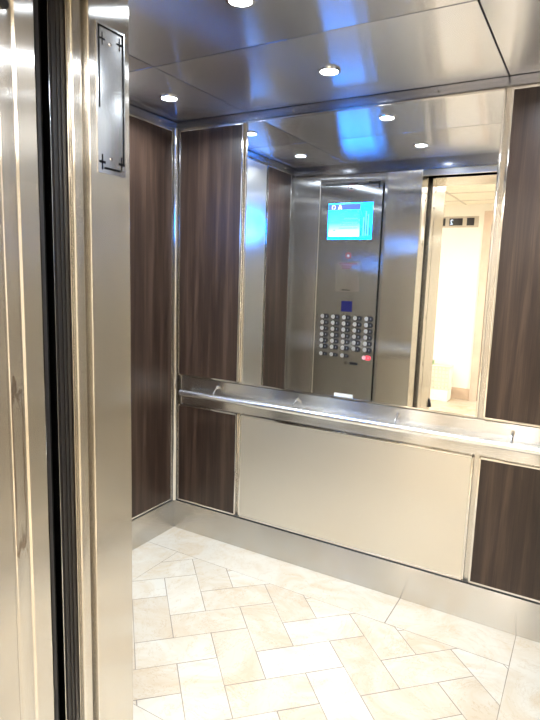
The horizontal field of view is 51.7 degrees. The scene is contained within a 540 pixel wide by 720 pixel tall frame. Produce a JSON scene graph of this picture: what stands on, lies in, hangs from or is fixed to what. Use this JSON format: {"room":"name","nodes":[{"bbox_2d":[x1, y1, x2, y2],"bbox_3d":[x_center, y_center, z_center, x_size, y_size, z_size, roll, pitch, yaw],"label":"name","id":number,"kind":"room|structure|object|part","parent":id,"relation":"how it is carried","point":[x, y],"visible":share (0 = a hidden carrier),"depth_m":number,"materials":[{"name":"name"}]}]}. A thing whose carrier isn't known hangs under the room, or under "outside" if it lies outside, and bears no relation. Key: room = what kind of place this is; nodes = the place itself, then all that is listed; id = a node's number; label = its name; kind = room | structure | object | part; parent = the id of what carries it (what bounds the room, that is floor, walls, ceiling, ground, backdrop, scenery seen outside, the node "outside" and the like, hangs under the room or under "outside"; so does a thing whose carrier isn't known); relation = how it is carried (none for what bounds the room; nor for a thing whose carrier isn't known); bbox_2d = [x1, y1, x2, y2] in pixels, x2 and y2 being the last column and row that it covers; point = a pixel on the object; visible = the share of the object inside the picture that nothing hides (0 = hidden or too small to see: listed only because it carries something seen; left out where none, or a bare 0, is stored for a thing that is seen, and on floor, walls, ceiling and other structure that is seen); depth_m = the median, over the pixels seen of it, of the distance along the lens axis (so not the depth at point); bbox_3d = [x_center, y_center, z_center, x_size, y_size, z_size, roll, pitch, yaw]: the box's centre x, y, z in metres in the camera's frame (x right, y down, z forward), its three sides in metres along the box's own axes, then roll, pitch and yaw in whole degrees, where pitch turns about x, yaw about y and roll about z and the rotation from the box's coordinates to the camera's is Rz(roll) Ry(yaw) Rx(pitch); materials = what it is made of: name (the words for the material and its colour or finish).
{"room":"elevator interior","nodes":[
{"label":"elevator interior","id":0,"kind":"room"},
{"bbox_2d":[129,103,175,374],"bbox_3d":[-0.905,-0.083,2.607,0.036,2.330,1.374,7,10,29],"label":"wall","id":1,"kind":"structure","parent":0,"point":[129,103],"depth_m":3.14,"materials":[{"name":"metal"}]},
{"bbox_2d":[129,114,172,518],"bbox_3d":[-0.643,-0.184,2.991,0.016,2.079,0.350,7,10,29],"label":"wood panel","id":2,"kind":"object","parent":1,"relation":"attached to","point":[150,143],"visible":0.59,"depth_m":2.99,"materials":[{"name":"wood"}]},
{"bbox_2d":[129,104,175,129],"bbox_3d":[-0.849,-1.182,2.418,0.023,0.037,1.356,7,10,29],"label":"trim","id":3,"kind":"structure","parent":1,"relation":"attached to","point":[134,110],"depth_m":2.83,"materials":[{"name":"metal"}]},
{"bbox_2d":[132,499,173,549],"bbox_3d":[-0.918,0.985,2.746,0.019,0.176,1.356,7,10,29],"label":"baseboard","id":4,"kind":"structure","parent":1,"relation":"attached to","point":[147,526],"depth_m":3.16,"materials":[{"name":"metal"}]},
{"bbox_2d":[128,0,539,121],"bbox_3d":[0.074,-1.115,1.907,2.210,0.040,1.430,7,10,29],"label":"ceiling","id":5,"kind":"structure","parent":0,"point":[219,58],"depth_m":1.97,"materials":[{"name":"metal"}]},
{"bbox_3d":[-0.820,-1.148,2.013,0.435,0.018,0.677,7,10,29],"label":"panel","id":6,"kind":"part","parent":5,"relation":"part of","materials":[{"name":"metal"}]},
{"bbox_2d":[159,94,178,101],"bbox_3d":[-0.466,-1.210,2.575,0.092,0.006,0.092,7,10,29],"label":"recessed light","id":7,"kind":"object","parent":5,"relation":"in","point":[165,97],"visible":1,"depth_m":2.57,"materials":[{"name":"metal"}]},
{"bbox_3d":[-0.480,-1.225,2.593,0.435,0.018,0.665,7,10,29],"label":"panel","id":8,"kind":"part","parent":5,"relation":"part of","materials":[{"name":"metal"}]},
{"bbox_2d":[226,0,255,7],"bbox_3d":[-0.086,-1.056,1.635,0.092,0.006,0.092,7,10,29],"label":"recessed light","id":9,"kind":"object","parent":5,"relation":"in","point":[234,3],"visible":1,"depth_m":1.65,"materials":[{"name":"white"}]},
{"bbox_3d":[-0.102,-1.064,1.604,1.214,0.018,0.677,7,10,29],"label":"panel","id":10,"kind":"part","parent":5,"relation":"part of","materials":[{"name":"metal"}]},
{"bbox_2d":[317,66,340,75],"bbox_3d":[0.231,-1.128,2.178,0.092,0.006,0.092,7,10,29],"label":"recessed light","id":11,"kind":"object","parent":5,"relation":"in","point":[326,70],"visible":1,"depth_m":2.17,"materials":[{"name":"white"}]},
{"bbox_3d":[0.954,-1.057,1.777,0.431,0.018,0.665,7,10,29],"label":"panel","id":12,"kind":"part","parent":5,"relation":"part of","materials":[{"name":"metal"}]},
{"bbox_2d":[132,527,539,719],"bbox_3d":[-0.035,1.201,2.191,2.150,0.030,1.520,7,10,29],"label":"floor","id":13,"kind":"structure","parent":0,"point":[222,631],"depth_m":2.27,"materials":[{"name":"beige tile"}]},
{"bbox_2d":[177,71,539,580],"bbox_3d":[0.388,-0.053,2.677,2.230,2.330,0.036,7,10,29],"label":"wall","id":14,"kind":"structure","parent":0,"point":[509,89],"depth_m":2.43,"materials":[{"name":"metal"}]},
{"bbox_2d":[172,128,178,499],"bbox_3d":[-0.535,-0.206,3.147,0.020,2.094,0.020,7,10,29],"label":"trim","id":15,"kind":"structure","parent":14,"relation":"attached to","point":[176,131],"depth_m":3.13,"materials":[{"name":"metal"}]},
{"bbox_2d":[177,403,237,514],"bbox_3d":[-0.360,0.556,3.163,0.408,0.580,0.016,7,10,29],"label":"wood panel","id":16,"kind":"object","parent":14,"relation":"attached to","point":[207,437],"visible":1,"depth_m":3.15,"materials":[{"name":"wood"}]},
{"bbox_2d":[178,122,244,382],"bbox_3d":[-0.326,-0.554,2.996,0.408,1.331,0.016,7,10,29],"label":"wood panel","id":17,"kind":"object","parent":14,"relation":"attached to","point":[211,159],"visible":1,"depth_m":2.98,"materials":[{"name":"wood"}]},
{"bbox_2d":[238,414,473,580],"bbox_3d":[0.354,0.640,2.757,1.205,0.580,0.016,7,10,29],"label":"panel","id":18,"kind":"object","parent":14,"relation":"attached to","point":[405,503],"visible":1,"depth_m":2.70,"materials":[{"name":"beige laminate"}]},
{"bbox_2d":[174,499,539,642],"bbox_3d":[0.341,1.014,2.813,2.110,0.176,0.019,7,10,29],"label":"baseboard","id":19,"kind":"structure","parent":14,"relation":"attached to","point":[515,615],"depth_m":2.71,"materials":[{"name":"metal"}]},
{"bbox_2d":[176,72,539,129],"bbox_3d":[0.406,-1.153,2.484,2.112,0.037,0.023,7,10,29],"label":"trim","id":20,"kind":"structure","parent":14,"relation":"attached to","point":[528,78],"depth_m":2.45,"materials":[{"name":"metal"}]},
{"bbox_2d":[179,376,539,465],"bbox_3d":[0.349,0.272,2.674,2.006,0.154,0.079,7,10,29],"label":"handrail","id":21,"kind":"object","parent":14,"relation":"attached to","point":[507,441],"visible":1,"depth_m":2.60,"materials":[{"name":"metal"}]},
{"bbox_2d":[241,88,506,417],"bbox_3d":[0.389,-0.470,2.589,1.205,1.331,0.016,7,10,29],"label":"wall mirror","id":22,"kind":"object","parent":14,"relation":"attached to","point":[369,230],"visible":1,"depth_m":2.53,"materials":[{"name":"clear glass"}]},
{"bbox_2d":[468,456,539,602],"bbox_3d":[1.071,0.724,2.349,0.408,0.580,0.016,7,10,29],"label":"wood panel","id":23,"kind":"object","parent":14,"relation":"attached to","point":[505,543],"visible":1,"depth_m":2.38,"materials":[{"name":"wood"}]},
{"bbox_2d":[483,84,539,426],"bbox_3d":[1.105,-0.386,2.181,0.408,1.331,0.016,7,10,29],"label":"wood panel","id":24,"kind":"object","parent":14,"relation":"attached to","point":[512,388],"visible":1,"depth_m":2.25,"materials":[{"name":"wood"}]},
{"bbox_3d":[-0.344,0.164,1.435,2.210,2.226,0.131,7,10,29],"label":"wall","id":25,"kind":"structure","parent":0,"visible":0},
{"bbox_2d":[80,0,132,719],"bbox_3d":[-0.517,0.144,1.534,0.240,2.226,0.132,7,10,29],"label":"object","id":26,"kind":"structure","parent":25,"relation":"attached to","point":[106,196],"depth_m":1.45,"materials":[{"name":"metal"}]},
{"bbox_2d":[95,20,125,177],"bbox_3d":[-0.385,-0.627,1.357,0.005,0.340,0.092,7,10,29],"label":"plaque","id":27,"kind":"object","parent":26,"relation":"attached to","point":[110,43],"visible":1,"depth_m":1.35,"materials":[{"name":"metal"}]},
{"bbox_3d":[-0.153,0.143,0.863,7.400,2.450,0.355,7,10,29],"label":"landing","id":28,"kind":"object","parent":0,"visible":0},
{"bbox_2d":[0,0,54,719],"bbox_3d":[-0.794,0.185,1.241,0.426,2.216,0.371,7,10,29],"label":"door frame","id":29,"kind":"structure","parent":28,"relation":"attached to","point":[26,653],"depth_m":1.23,"materials":[{"name":"metal"}]},
{"bbox_3d":[-0.110,-0.980,1.052,2.760,0.183,0.270,7,10,29],"label":"door track","id":30,"kind":"object","parent":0,"visible":0},
{"bbox_2d":[33,0,59,719],"bbox_3d":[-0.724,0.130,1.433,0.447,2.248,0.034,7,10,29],"label":"seal","id":31,"kind":"structure","parent":30,"relation":"attached to","point":[36,17],"depth_m":1.30,"materials":[{"name":"rubber"}]},
{"bbox_2d":[39,0,92,719],"bbox_3d":[-0.724,0.117,1.514,0.566,2.248,0.081,7,10,29],"label":"door","id":32,"kind":"structure","parent":30,"relation":"attached to","point":[60,34],"depth_m":1.35,"materials":[{"name":"metal"}]},
{"bbox_3d":[-0.711,0.115,1.536,0.566,2.248,0.031,7,10,29],"label":"panel","id":33,"kind":"part","parent":32,"relation":"part of","materials":[{"name":"metal"}]}
]}

